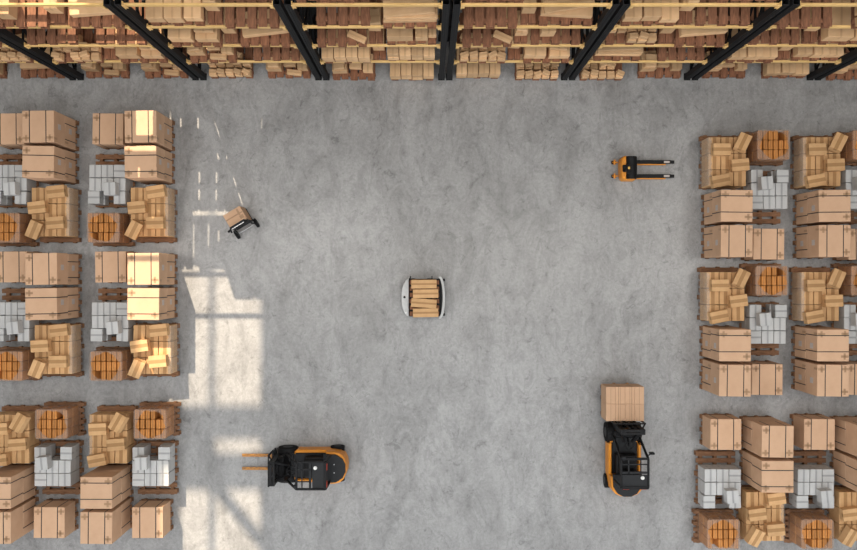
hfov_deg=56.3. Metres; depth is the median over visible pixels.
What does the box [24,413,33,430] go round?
carton
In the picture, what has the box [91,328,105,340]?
carton
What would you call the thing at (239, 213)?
cardboard box
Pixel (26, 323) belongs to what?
carton
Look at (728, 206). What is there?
box
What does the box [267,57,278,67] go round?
cardboard box
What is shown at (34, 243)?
wooden pallet
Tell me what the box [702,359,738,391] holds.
box
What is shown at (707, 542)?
carton
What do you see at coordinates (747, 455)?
box
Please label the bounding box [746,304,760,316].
carton
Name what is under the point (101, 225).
carton
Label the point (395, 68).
cardboard box
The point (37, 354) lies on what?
carton
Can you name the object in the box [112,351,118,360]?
carton
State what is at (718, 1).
wooden pallet
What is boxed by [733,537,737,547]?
carton
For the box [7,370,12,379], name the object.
carton
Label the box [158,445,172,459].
carton
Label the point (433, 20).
cardboard box
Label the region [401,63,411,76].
cardboard box
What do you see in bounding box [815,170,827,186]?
carton
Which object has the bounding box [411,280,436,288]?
carton
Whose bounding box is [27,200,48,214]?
carton
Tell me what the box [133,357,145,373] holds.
carton
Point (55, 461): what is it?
carton
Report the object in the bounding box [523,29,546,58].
cardboard box
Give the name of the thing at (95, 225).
carton
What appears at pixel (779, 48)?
cardboard box
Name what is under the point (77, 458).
carton
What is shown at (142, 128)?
box
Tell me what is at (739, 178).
carton
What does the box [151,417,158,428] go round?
carton
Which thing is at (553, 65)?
cardboard box
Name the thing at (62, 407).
carton
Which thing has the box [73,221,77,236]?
carton
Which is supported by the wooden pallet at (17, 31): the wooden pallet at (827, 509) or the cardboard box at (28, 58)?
the cardboard box at (28, 58)
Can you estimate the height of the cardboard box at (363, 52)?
0.212 m
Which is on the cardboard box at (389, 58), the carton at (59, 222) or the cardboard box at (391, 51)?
the cardboard box at (391, 51)
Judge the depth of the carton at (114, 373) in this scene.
19.23 m
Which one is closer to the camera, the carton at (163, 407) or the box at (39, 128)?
the box at (39, 128)
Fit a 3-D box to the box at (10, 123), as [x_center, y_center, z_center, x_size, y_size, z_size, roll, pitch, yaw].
[-10.124,-3.525,19.571,0.747,0.578,0.750,0,90,0]
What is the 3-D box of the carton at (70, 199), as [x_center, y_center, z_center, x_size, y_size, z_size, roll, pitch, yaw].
[-8.842,-1.923,19.485,0.290,0.250,0.387,-1,90,0]
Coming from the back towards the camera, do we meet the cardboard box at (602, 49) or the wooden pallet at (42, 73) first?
the wooden pallet at (42, 73)
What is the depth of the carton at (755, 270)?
19.28 m
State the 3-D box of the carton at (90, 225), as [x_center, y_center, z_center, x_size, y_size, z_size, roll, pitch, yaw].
[-8.136,-1.142,19.386,0.095,0.316,0.219,0,90,0]
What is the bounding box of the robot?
[402,276,444,318]
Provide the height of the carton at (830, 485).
0.250 m
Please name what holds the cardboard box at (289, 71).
on the wooden pallet at (306, 74)
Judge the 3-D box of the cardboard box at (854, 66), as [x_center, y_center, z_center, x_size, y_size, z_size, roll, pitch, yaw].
[10.501,-5.280,19.784,0.303,0.172,0.360,-4,90,0]
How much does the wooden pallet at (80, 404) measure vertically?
0.140 m
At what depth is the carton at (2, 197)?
19.44 m
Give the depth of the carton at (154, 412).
19.28 m
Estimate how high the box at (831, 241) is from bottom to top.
0.578 m
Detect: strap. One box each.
[614,384,618,420]
[627,384,631,420]
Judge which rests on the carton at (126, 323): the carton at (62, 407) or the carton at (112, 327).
the carton at (112, 327)
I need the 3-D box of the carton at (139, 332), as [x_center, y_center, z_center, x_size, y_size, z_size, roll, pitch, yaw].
[-6.998,1.407,19.485,0.290,0.250,0.387,1,90,0]
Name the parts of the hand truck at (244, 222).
frame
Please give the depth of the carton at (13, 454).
19.36 m
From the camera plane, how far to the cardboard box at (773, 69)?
19.61 m
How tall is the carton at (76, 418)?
0.316 m
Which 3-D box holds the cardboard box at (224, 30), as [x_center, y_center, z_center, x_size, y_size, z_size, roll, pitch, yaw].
[-4.195,-5.345,16.799,0.260,0.302,0.463,0,90,0]
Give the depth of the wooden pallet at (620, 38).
16.95 m
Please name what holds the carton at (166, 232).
on the carton at (172, 223)
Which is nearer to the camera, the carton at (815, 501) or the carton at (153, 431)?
the carton at (153, 431)
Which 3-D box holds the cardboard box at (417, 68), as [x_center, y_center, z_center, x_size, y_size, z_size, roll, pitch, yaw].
[-0.269,-5.158,19.552,0.255,0.212,0.623,0,90,0]
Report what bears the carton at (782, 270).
on the carton
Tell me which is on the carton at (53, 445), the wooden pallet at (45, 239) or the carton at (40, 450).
the carton at (40, 450)
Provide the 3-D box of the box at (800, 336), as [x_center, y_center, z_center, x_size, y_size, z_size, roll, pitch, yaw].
[9.460,1.646,19.571,0.750,0.578,0.745,0,90,0]
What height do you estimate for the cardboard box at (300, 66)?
0.242 m
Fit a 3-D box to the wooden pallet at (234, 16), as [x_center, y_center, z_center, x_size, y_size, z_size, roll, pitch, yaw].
[-3.461,-5.420,15.725,1.070,0.130,1.120,0,90,0]
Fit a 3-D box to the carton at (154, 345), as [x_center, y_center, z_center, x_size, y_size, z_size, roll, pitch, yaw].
[-6.690,1.805,19.485,0.290,0.250,0.387,-1,90,0]
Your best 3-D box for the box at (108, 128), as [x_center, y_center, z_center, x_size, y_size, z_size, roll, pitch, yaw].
[-7.729,-3.525,19.571,0.747,0.578,0.750,1,90,0]
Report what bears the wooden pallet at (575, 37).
on the rack
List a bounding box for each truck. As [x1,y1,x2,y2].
[228,209,259,238]
[611,156,673,181]
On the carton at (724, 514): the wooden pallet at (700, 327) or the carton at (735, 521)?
the carton at (735, 521)
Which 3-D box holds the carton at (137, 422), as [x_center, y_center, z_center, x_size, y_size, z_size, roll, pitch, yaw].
[-7.011,3.587,19.386,0.095,0.316,0.219,0,90,0]
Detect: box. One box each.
[0,0,17,19]
[0,52,7,58]
[0,63,3,73]
[0,113,31,147]
[0,251,37,282]
[0,465,34,500]
[0,471,22,508]
[0,505,22,543]
[1,52,11,61]
[7,51,17,58]
[17,51,26,57]
[18,498,34,535]
[19,56,29,61]
[20,47,54,69]
[22,110,64,145]
[22,146,64,180]
[25,253,67,284]
[25,288,67,319]
[34,500,74,537]
[35,150,75,182]
[43,0,63,13]
[48,287,78,318]
[51,52,60,58]
[54,47,63,52]
[54,53,63,61]
[55,116,75,149]
[60,254,78,284]
[63,43,73,52]
[68,0,114,17]
[70,52,79,57]
[72,57,82,61]
[78,42,88,48]
[79,50,89,57]
[80,471,121,508]
[80,505,120,543]
[81,52,99,71]
[81,53,91,61]
[81,63,93,67]
[91,43,100,52]
[91,52,101,61]
[92,113,131,147]
[92,465,130,500]
[95,251,133,282]
[100,59,112,67]
[104,69,119,75]
[113,58,125,70]
[115,29,140,58]
[118,498,130,535]
[124,110,164,145]
[124,146,164,180]
[127,253,166,284]
[127,288,166,319]
[132,500,169,537]
[137,150,171,182]
[139,29,158,50]
[139,287,174,318]
[141,29,164,58]
[141,59,158,71]
[141,63,152,67]
[145,0,166,21]
[158,116,171,149]
[160,59,172,67]
[163,0,184,22]
[164,69,179,75]
[165,254,174,284]
[168,21,194,41]
[173,53,184,70]
[183,0,203,20]
[187,43,199,51]
[187,43,205,55]
[194,9,213,32]
[195,23,219,41]
[202,0,220,10]
[203,0,215,2]
[206,43,220,50]
[209,69,217,76]
[210,53,226,59]
[216,68,224,74]
[218,63,225,68]
[221,7,236,32]
[221,34,233,54]
[223,206,251,226]
[225,69,233,73]
[226,63,234,68]
[233,67,241,75]
[235,64,242,68]
[241,68,249,75]
[242,9,288,37]
[243,69,251,76]
[266,51,281,71]
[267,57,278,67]
[283,51,296,67]
[287,69,301,75]
[297,53,307,70]
[322,30,333,59]
[332,63,347,73]
[333,63,344,69]
[334,29,345,58]
[335,58,346,61]
[346,29,357,58]
[347,30,366,43]
[347,59,358,61]
[349,63,361,69]
[358,30,369,59]
[359,47,370,62]
[363,54,373,72]
[369,7,381,30]
[370,8,380,24]
[373,29,384,50]
[383,0,434,17]
[383,11,436,22]
[385,0,437,19]
[387,24,412,40]
[387,41,398,56]
[388,57,398,59]
[390,63,400,77]
[399,41,410,57]
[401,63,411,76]
[411,41,422,57]
[412,63,422,77]
[415,24,427,40]
[423,41,434,57]
[423,63,433,77]
[428,29,435,37]
[456,48,466,74]
[456,75,466,77]
[460,51,468,58]
[467,48,477,75]
[469,51,477,57]
[470,57,477,61]
[478,48,488,74]
[478,54,486,60]
[479,51,487,57]
[488,50,496,58]
[489,49,500,75]
[493,30,512,43]
[497,43,505,52]
[497,51,505,58]
[497,53,505,61]
[514,11,527,35]
[516,63,523,67]
[516,70,524,75]
[517,15,527,31]
[521,0,536,13]
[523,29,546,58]
[525,63,532,67]
[525,70,532,76]
[533,63,540,70]
[534,70,541,77]
[540,0,592,18]
[540,21,555,36]
[541,63,549,67]
[542,69,550,76]
[543,0,594,13]
[548,43,569,58]
[549,29,567,50]
[550,70,558,75]
[551,63,558,67]
[581,69,589,76]
[589,63,597,70]
[589,74,597,78]
[590,69,598,75]
[595,50,640,55]
[597,32,641,51]
[597,43,643,53]
[598,63,605,70]
[598,71,605,78]
[599,63,607,67]
[601,384,614,403]
[601,400,614,420]
[606,71,614,78]
[607,63,615,68]
[611,384,624,403]
[614,71,622,78]
[615,404,624,420]
[616,69,624,76]
[617,29,626,32]
[621,384,633,403]
[622,0,641,21]
[625,404,633,420]
[626,33,636,42]
[627,29,636,32]
[629,32,638,38]
[630,384,643,403]
[634,404,643,420]
[636,24,646,32]
[637,33,646,42]
[638,31,648,39]
[639,51,656,71]
[640,0,661,20]
[644,54,656,67]
[646,23,656,32]
[646,33,656,42]
[656,51,669,67]
[659,0,678,22]
[659,23,675,32]
[670,63,681,70]
[679,0,693,10]
[679,9,727,36]
[686,0,699,2]
[702,326,737,358]
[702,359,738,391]
[702,415,740,449]
[704,192,740,224]
[704,227,734,257]
[705,51,721,71]
[710,328,750,360]
[711,362,750,396]
[712,190,752,222]
[712,225,752,257]
[722,63,734,67]
[727,29,746,59]
[734,63,746,70]
[742,417,781,451]
[742,450,756,485]
[743,34,762,59]
[743,361,782,394]
[744,228,783,259]
[752,421,793,457]
[752,455,793,492]
[759,47,777,59]
[763,59,780,75]
[778,29,793,50]
[779,59,795,74]
[792,57,808,75]
[793,29,812,56]
[793,415,834,449]
[794,326,832,358]
[794,359,833,392]
[796,192,836,224]
[796,226,829,257]
[804,7,818,30]
[805,328,848,360]
[806,362,848,396]
[807,190,850,222]
[807,225,850,257]
[809,30,829,57]
[821,0,853,40]
[825,43,843,57]
[833,53,847,73]
[833,417,856,451]
[833,450,851,485]
[835,361,856,394]
[837,229,856,259]
[845,421,856,456]
[845,455,856,491]
[848,64,856,69]
[849,29,856,40]
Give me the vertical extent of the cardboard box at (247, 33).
0.172 m
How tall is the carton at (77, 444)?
0.250 m
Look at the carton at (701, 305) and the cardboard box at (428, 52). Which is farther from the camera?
the carton at (701, 305)
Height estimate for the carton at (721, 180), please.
0.192 m
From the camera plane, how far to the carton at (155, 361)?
19.17 m
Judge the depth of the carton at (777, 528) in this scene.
19.17 m
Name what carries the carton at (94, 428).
on the carton at (95, 417)
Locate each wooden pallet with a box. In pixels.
[0,0,49,28]
[0,63,7,78]
[0,154,38,207]
[0,212,39,246]
[0,346,41,380]
[2,288,41,341]
[2,405,43,444]
[5,24,33,62]
[9,463,38,494]
[21,40,64,78]
[27,2,78,44]
[40,189,81,242]
[42,440,83,494]
[43,322,83,376]
[44,401,85,435]
[44,498,78,529]
[47,153,78,184]
[51,0,67,24]
[52,286,81,317]
[57,16,103,63]
[67,120,78,151]
[69,0,125,28]
[73,253,81,283]
[86,34,129,78]
[93,212,134,246]
[96,0,146,44]
[96,154,134,207]
[96,346,136,380]
[97,405,137,445]
[98,288,137,341]
[104,48,118,59]
[107,463,133,494]
[121,24,167,63]
[127,496,133,527]
[136,189,176,242]
[138,440,178,494]
[139,401,180,435]
[140,498,172,529]
[141,322,179,376]
[143,153,174,184]
[145,39,188,78]
[148,286,177,316]
[151,7,205,25]
[166,120,174,151]
[170,253,177,283]
[172,29,222,46]
[190,32,237,63]
[207,0,223,24]
[210,32,253,78]
[224,0,238,43]
[225,0,279,28]
[240,0,290,46]
[253,34,299,60]
[268,43,310,78]
[296,0,353,2]
[316,0,370,25]
[317,0,367,47]
[325,13,368,62]
[332,47,375,80]
[369,0,382,43]
[373,29,385,59]
[382,21,436,28]
[386,24,436,44]
[391,79,432,80]
[410,279,438,315]
[457,32,497,78]
[459,13,505,62]
[461,0,511,47]
[463,0,517,28]
[466,0,523,2]
[507,47,519,59]
[513,7,526,43]
[514,47,556,80]
[520,7,535,24]
[523,43,569,62]
[530,0,580,44]
[538,0,592,25]
[579,34,621,80]
[593,10,639,60]
[605,0,653,44]
[620,17,674,25]
[637,32,680,78]
[657,24,671,43]
[657,31,704,60]
[674,0,724,46]
[676,10,691,24]
[692,508,733,542]
[694,0,749,25]
[694,449,734,503]
[697,267,737,320]
[699,135,738,189]
[699,325,728,356]
[699,358,707,388]
[699,413,731,444]
[701,195,717,225]
[701,227,730,258]
[702,35,744,78]
[717,0,776,2]
[725,14,772,63]
[734,484,751,538]
[739,263,780,296]
[739,301,778,355]
[739,360,772,362]
[739,415,770,446]
[739,448,746,479]
[741,170,779,224]
[743,132,782,165]
[748,1,799,44]
[761,63,804,78]
[775,50,789,59]
[776,0,831,28]
[783,508,823,542]
[786,449,825,503]
[789,267,829,320]
[790,48,837,60]
[790,135,831,189]
[790,413,821,425]
[791,325,825,356]
[791,358,799,389]
[793,195,811,225]
[793,227,822,258]
[801,2,816,43]
[817,29,856,44]
[825,485,845,538]
[826,41,856,80]
[829,415,856,417]
[829,448,838,466]
[831,263,856,296]
[831,301,856,355]
[832,132,856,165]
[833,187,856,224]
[851,0,856,28]
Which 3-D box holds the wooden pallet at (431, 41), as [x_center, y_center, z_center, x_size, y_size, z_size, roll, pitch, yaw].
[-0.362,-5.470,17.015,1.070,0.130,1.120,0,90,0]
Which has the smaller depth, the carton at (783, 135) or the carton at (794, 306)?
the carton at (783, 135)
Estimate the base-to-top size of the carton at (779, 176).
0.250 m
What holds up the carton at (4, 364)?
on the wooden pallet at (5, 347)
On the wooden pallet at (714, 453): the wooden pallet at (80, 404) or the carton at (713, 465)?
the carton at (713, 465)
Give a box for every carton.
[0,165,2,177]
[0,178,2,191]
[0,191,5,204]
[0,213,4,222]
[0,223,8,232]
[0,233,4,241]
[0,302,5,314]
[0,315,5,327]
[0,328,8,340]
[0,413,7,421]
[0,421,10,434]
[0,435,4,446]
[0,447,4,452]
[0,452,10,465]
[1,196,11,205]
[2,178,14,185]
[2,351,9,360]
[2,361,7,370]
[2,370,6,379]
[3,165,14,177]
[3,182,20,195]
[4,223,13,232]
[4,430,16,446]
[5,213,10,222]
[5,233,9,241]
[5,302,17,314]
[5,315,19,327]
[5,413,16,430]
[5,447,16,462]
[6,321,23,334]
[7,361,13,370]
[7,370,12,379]
[8,334,14,340]
[8,351,15,360]
[8,437,28,450]
[9,412,30,432]
[10,213,15,222]
[10,223,19,232]
[10,233,14,241]
[13,351,20,360]
[13,361,17,370]
[13,370,17,379]
[15,165,22,177]
[15,178,31,191]
[15,191,30,204]
[15,213,25,222]
[15,223,25,232]
[15,233,24,241]
[17,236,31,242]
[17,429,33,446]
[17,445,33,462]
[18,302,24,314]
[18,315,33,327]
[18,328,33,341]
[18,351,27,360]
[18,360,27,370]
[18,370,27,379]
[19,349,34,359]
[22,214,31,223]
[24,411,36,427]
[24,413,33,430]
[25,219,44,239]
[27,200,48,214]
[27,357,47,378]
[28,359,33,368]
[30,339,51,352]
[31,180,35,191]
[32,188,44,201]
[32,213,44,220]
[34,428,38,444]
[34,445,50,459]
[34,464,46,472]
[34,473,46,485]
[35,325,47,339]
[35,352,46,357]
[35,455,52,470]
[36,428,41,437]
[37,408,45,418]
[37,419,41,428]
[38,220,46,236]
[38,357,48,373]
[41,443,55,456]
[42,408,51,418]
[42,419,46,428]
[42,428,46,437]
[44,188,57,203]
[44,220,59,236]
[45,204,56,219]
[46,185,67,198]
[46,216,66,229]
[47,325,59,340]
[47,341,60,356]
[47,358,59,373]
[47,408,56,418]
[47,418,52,428]
[47,428,52,437]
[47,458,59,472]
[47,473,58,485]
[49,323,70,336]
[49,355,69,367]
[52,417,61,428]
[53,406,65,416]
[53,408,61,418]
[53,428,57,437]
[57,188,73,203]
[57,204,73,220]
[57,221,73,236]
[57,428,62,437]
[58,418,63,428]
[59,458,74,472]
[59,471,74,485]
[60,325,76,340]
[60,341,76,356]
[60,357,75,373]
[60,445,75,459]
[63,406,78,416]
[63,408,72,418]
[63,417,72,428]
[63,427,71,437]
[65,443,78,456]
[70,324,80,339]
[71,189,77,204]
[72,415,78,425]
[72,424,78,435]
[73,205,77,220]
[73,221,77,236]
[75,340,80,355]
[75,456,78,469]
[75,469,78,482]
[76,356,80,372]
[87,452,108,467]
[88,191,103,204]
[88,213,93,222]
[88,223,96,232]
[88,233,97,241]
[88,422,108,435]
[89,165,101,177]
[89,178,103,191]
[90,413,104,422]
[90,435,101,446]
[90,447,102,454]
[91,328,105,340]
[91,351,98,360]
[91,361,96,370]
[91,370,99,379]
[92,302,103,314]
[92,315,104,327]
[93,223,101,232]
[94,213,99,222]
[96,351,103,360]
[96,361,101,370]
[97,195,108,205]
[99,213,104,222]
[99,223,107,232]
[99,233,103,241]
[101,165,114,177]
[101,178,113,190]
[101,351,109,360]
[101,361,107,370]
[102,370,106,379]
[102,413,114,430]
[102,430,114,446]
[102,447,114,462]
[103,182,118,195]
[104,213,109,222]
[104,223,112,232]
[104,233,109,241]
[104,302,116,314]
[104,315,118,327]
[106,321,121,334]
[106,331,111,340]
[106,437,127,450]
[107,351,113,360]
[107,361,111,370]
[107,370,111,379]
[108,412,128,432]
[109,213,115,222]
[110,223,117,232]
[110,233,114,241]
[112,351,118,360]
[112,361,117,370]
[112,370,117,379]
[114,165,126,178]
[114,178,128,191]
[114,191,128,204]
[115,213,122,222]
[115,223,122,232]
[115,233,122,241]
[115,233,128,242]
[115,429,130,446]
[115,445,130,462]
[116,302,126,314]
[116,315,131,327]
[116,328,131,340]
[117,349,130,359]
[117,351,125,360]
[117,360,125,370]
[118,224,128,232]
[118,370,125,379]
[121,214,128,223]
[121,411,133,427]
[122,413,130,430]
[124,219,143,239]
[126,359,130,368]
[127,201,147,213]
[127,357,146,378]
[129,179,132,192]
[130,339,150,352]
[130,443,133,459]
[131,188,143,201]
[131,213,143,220]
[131,427,133,443]
[132,445,147,459]
[132,460,144,472]
[132,473,144,485]
[133,325,145,340]
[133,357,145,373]
[134,351,145,357]
[135,408,142,418]
[135,418,140,428]
[135,428,140,437]
[135,455,149,469]
[137,443,150,454]
[138,220,144,236]
[140,418,145,428]
[141,408,148,418]
[141,428,146,437]
[143,188,155,203]
[143,204,155,219]
[143,220,156,236]
[144,473,156,485]
[145,458,157,472]
[146,184,166,198]
[146,216,165,228]
[146,325,158,340]
[146,341,158,357]
[146,358,158,373]
[146,408,153,418]
[146,418,150,428]
[146,428,150,437]
[148,354,168,367]
[149,323,169,336]
[151,408,158,418]
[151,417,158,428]
[151,428,155,437]
[156,188,170,203]
[156,204,170,220]
[156,221,170,236]
[156,418,161,428]
[156,428,162,437]
[157,458,171,472]
[157,471,171,485]
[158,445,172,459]
[159,325,173,340]
[159,341,173,357]
[159,357,173,373]
[160,406,173,416]
[160,415,173,425]
[160,443,174,455]
[161,408,169,418]
[161,417,168,428]
[162,427,169,437]
[168,424,173,435]
[169,189,174,204]
[169,324,176,339]
[171,205,174,220]
[171,221,174,236]
[172,456,174,469]
[172,469,174,482]
[173,340,176,355]
[174,356,176,371]
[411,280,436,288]
[411,298,436,307]
[413,289,437,297]
[413,308,437,316]
[698,464,711,478]
[698,477,701,491]
[699,512,711,524]
[699,522,704,534]
[699,531,712,543]
[700,272,703,287]
[700,288,703,303]
[700,304,710,319]
[700,493,714,507]
[701,467,715,481]
[701,480,715,494]
[702,139,704,155]
[702,155,704,171]
[702,172,710,187]
[703,272,718,287]
[703,288,718,304]
[703,305,718,320]
[703,526,711,538]
[703,535,711,547]
[704,516,711,528]
[705,137,719,154]
[705,154,719,170]
[705,170,719,186]
[707,309,728,323]
[709,173,730,188]
[709,279,728,290]
[709,512,722,516]
[709,516,716,528]
[710,464,723,466]
[711,143,730,155]
[711,528,716,538]
[714,467,728,481]
[714,516,721,528]
[714,538,722,547]
[716,481,728,494]
[717,528,721,538]
[719,272,731,287]
[719,289,731,304]
[719,305,731,320]
[719,512,732,517]
[719,516,727,528]
[720,137,732,153]
[720,154,732,169]
[720,170,732,186]
[722,464,735,466]
[722,528,727,538]
[722,537,727,547]
[723,488,738,503]
[725,516,732,528]
[726,467,740,481]
[726,495,740,507]
[727,294,747,307]
[727,528,732,538]
[728,482,740,494]
[728,538,732,547]
[729,158,749,171]
[729,288,743,294]
[730,516,737,528]
[731,171,745,186]
[731,268,750,289]
[731,272,736,287]
[731,306,743,320]
[732,137,745,153]
[733,132,752,153]
[733,154,745,158]
[733,528,737,538]
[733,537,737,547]
[738,504,742,519]
[738,519,742,536]
[741,487,752,503]
[742,317,755,328]
[742,489,757,507]
[742,506,757,523]
[742,522,757,537]
[744,525,765,546]
[746,266,760,275]
[746,276,750,284]
[746,285,760,294]
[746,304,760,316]
[746,317,760,330]
[746,506,766,521]
[747,142,753,152]
[747,152,760,162]
[747,170,762,182]
[747,183,762,195]
[751,266,759,274]
[751,276,759,284]
[751,286,759,294]
[751,331,760,343]
[753,131,761,141]
[753,140,761,150]
[753,150,761,160]
[753,196,762,209]
[755,312,771,325]
[755,489,770,507]
[757,176,773,190]
[757,267,765,275]
[757,524,770,540]
[758,150,767,160]
[758,508,770,523]
[760,196,774,209]
[760,276,765,284]
[760,286,764,294]
[761,140,767,149]
[761,318,773,330]
[761,330,772,343]
[762,131,767,140]
[763,150,771,160]
[763,183,774,195]
[763,266,770,274]
[764,521,784,536]
[765,286,770,294]
[765,493,785,505]
[766,140,772,149]
[766,276,770,284]
[766,304,770,312]
[767,131,772,140]
[769,150,777,160]
[771,266,775,274]
[771,276,775,284]
[771,286,775,294]
[771,304,786,316]
[771,330,785,343]
[771,504,783,507]
[771,508,783,522]
[771,535,783,540]
[772,130,777,140]
[772,140,777,150]
[772,196,787,209]
[772,317,785,329]
[773,170,788,182]
[774,150,782,160]
[775,183,786,195]
[776,276,781,284]
[776,286,781,294]
[777,140,782,149]
[777,266,786,275]
[779,131,787,140]
[779,150,788,160]
[782,140,788,150]
[782,276,786,284]
[782,286,786,294]
[789,492,793,503]
[790,512,804,524]
[790,522,796,534]
[790,531,795,543]
[792,272,796,287]
[792,288,796,303]
[792,304,804,319]
[792,493,807,507]
[793,467,809,481]
[793,480,808,494]
[794,139,798,155]
[794,155,798,171]
[794,171,805,187]
[796,516,805,528]
[796,526,805,538]
[796,535,805,547]
[797,272,812,287]
[797,288,812,304]
[797,305,812,320]
[798,137,814,154]
[799,154,814,170]
[799,170,814,186]
[800,512,814,516]
[801,464,815,466]
[801,516,810,528]
[802,309,824,323]
[804,173,826,188]
[804,279,824,291]
[805,143,826,155]
[805,528,810,538]
[806,467,821,481]
[806,516,815,528]
[806,538,815,547]
[809,481,821,494]
[810,512,824,516]
[811,528,815,538]
[812,516,821,528]
[813,272,825,287]
[813,289,825,304]
[813,305,825,320]
[813,464,827,466]
[813,495,817,504]
[815,137,827,152]
[815,154,827,169]
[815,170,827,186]
[816,488,833,503]
[816,528,821,538]
[816,538,821,547]
[817,516,826,528]
[818,467,833,481]
[818,496,833,507]
[821,482,833,494]
[821,529,826,538]
[821,538,826,547]
[822,294,842,306]
[822,516,831,528]
[824,158,844,171]
[825,171,840,186]
[825,288,838,294]
[826,268,845,288]
[826,272,831,287]
[826,307,838,320]
[826,538,831,547]
[827,132,847,153]
[827,137,836,153]
[827,528,831,538]
[828,154,839,158]
[829,505,834,520]
[831,519,834,536]
[834,321,838,327]
[834,489,850,507]
[834,506,850,523]
[834,522,850,538]
[837,525,856,546]
[838,266,849,275]
[839,285,853,294]
[839,304,855,316]
[839,317,855,329]
[839,506,856,521]
[840,142,848,152]
[840,152,853,162]
[841,170,856,182]
[841,183,856,195]
[845,266,855,275]
[845,276,854,284]
[845,286,854,294]
[847,131,856,141]
[847,140,856,150]
[847,150,856,160]
[847,489,856,505]
[849,331,855,343]
[850,196,856,209]
[850,313,856,325]
[850,524,856,540]
[852,177,856,190]
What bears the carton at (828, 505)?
on the carton at (815, 501)
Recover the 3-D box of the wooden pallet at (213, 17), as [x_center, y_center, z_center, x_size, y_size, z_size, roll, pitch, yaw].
[-4.185,-5.495,15.725,0.290,0.130,1.120,0,90,0]
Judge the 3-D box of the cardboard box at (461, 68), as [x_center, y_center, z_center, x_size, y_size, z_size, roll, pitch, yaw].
[0.813,-5.215,19.552,0.255,0.212,0.623,0,90,0]
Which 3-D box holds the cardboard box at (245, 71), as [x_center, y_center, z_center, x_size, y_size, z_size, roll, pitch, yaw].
[-4.487,-4.998,19.667,0.188,0.102,0.110,28,90,0]
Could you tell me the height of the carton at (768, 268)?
0.316 m
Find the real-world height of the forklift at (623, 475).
1.465 m
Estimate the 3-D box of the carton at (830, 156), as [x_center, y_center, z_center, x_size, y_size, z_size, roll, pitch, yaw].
[9.828,-2.745,19.485,0.290,0.250,0.387,0,90,0]
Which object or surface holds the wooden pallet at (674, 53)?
on the rack
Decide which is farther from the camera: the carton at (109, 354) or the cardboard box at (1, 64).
the cardboard box at (1, 64)
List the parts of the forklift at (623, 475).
floor plate, deck plate, seat, seat, backrest, roof panel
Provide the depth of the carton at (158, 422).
19.23 m
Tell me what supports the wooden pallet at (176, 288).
on the floor
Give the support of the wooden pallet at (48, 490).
on the floor
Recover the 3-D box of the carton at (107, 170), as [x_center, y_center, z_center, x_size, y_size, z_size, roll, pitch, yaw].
[-7.774,-2.515,19.485,0.283,0.250,0.308,1,90,0]
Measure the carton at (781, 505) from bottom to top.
0.250 m
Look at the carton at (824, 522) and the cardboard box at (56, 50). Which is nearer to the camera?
the cardboard box at (56, 50)
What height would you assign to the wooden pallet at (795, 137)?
0.140 m
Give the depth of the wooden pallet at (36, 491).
19.95 m
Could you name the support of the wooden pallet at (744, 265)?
on the floor
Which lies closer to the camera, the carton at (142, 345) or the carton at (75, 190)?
the carton at (142, 345)
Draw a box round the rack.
[0,0,856,79]
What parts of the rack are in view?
post, post, post, post, post, post, post, post, post, post, post, post, post, post, post, post, post, post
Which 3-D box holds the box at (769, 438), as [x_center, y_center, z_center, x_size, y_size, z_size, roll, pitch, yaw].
[8.166,3.897,18.990,0.747,0.578,0.750,1,90,0]
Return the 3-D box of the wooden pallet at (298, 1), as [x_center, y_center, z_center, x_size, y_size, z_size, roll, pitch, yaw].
[-1.861,-5.490,14.435,1.070,0.130,1.120,1,90,0]
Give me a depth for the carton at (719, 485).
19.36 m
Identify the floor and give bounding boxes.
[0,0,856,549]
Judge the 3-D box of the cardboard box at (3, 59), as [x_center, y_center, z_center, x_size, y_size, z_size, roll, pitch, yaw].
[-9.588,-4.950,18.164,0.183,0.152,0.165,-1,90,0]
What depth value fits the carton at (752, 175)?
19.36 m
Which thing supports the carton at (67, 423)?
on the carton at (76, 418)
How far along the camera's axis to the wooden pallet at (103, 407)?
19.86 m
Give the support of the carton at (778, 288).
on the carton
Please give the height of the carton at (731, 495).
0.250 m
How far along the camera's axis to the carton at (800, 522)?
19.30 m
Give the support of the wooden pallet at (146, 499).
on the floor
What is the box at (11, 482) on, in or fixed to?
on the box at (28, 470)
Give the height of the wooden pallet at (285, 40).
0.130 m
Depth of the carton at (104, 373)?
19.23 m
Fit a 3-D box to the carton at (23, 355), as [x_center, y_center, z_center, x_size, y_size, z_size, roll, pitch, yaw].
[-9.825,1.958,19.386,0.095,0.316,0.219,0,90,0]
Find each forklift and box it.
[242,444,348,489]
[603,383,654,496]
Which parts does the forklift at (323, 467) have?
floor plate, roof panel, deck plate, seat, seat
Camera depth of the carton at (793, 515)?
19.66 m
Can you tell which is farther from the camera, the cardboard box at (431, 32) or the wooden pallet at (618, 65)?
the wooden pallet at (618, 65)
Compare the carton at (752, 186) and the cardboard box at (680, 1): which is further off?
the carton at (752, 186)
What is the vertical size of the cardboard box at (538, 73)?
0.102 m
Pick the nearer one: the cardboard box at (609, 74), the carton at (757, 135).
the carton at (757, 135)
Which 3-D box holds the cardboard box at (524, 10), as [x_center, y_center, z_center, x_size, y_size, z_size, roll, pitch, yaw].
[1.945,-5.345,15.509,0.260,0.302,0.463,0,90,0]
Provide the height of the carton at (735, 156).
0.250 m
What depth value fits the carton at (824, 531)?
19.23 m
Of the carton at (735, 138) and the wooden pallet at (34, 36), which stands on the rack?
the wooden pallet at (34, 36)
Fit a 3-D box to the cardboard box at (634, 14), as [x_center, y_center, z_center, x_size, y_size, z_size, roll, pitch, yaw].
[3.950,-5.317,15.529,0.335,0.262,0.723,0,90,0]
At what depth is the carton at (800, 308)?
19.36 m
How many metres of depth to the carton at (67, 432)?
19.28 m
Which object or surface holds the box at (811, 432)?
on the wooden pallet
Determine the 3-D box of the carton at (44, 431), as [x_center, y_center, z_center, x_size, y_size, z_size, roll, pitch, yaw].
[-9.246,3.817,19.386,0.095,0.316,0.219,0,90,0]

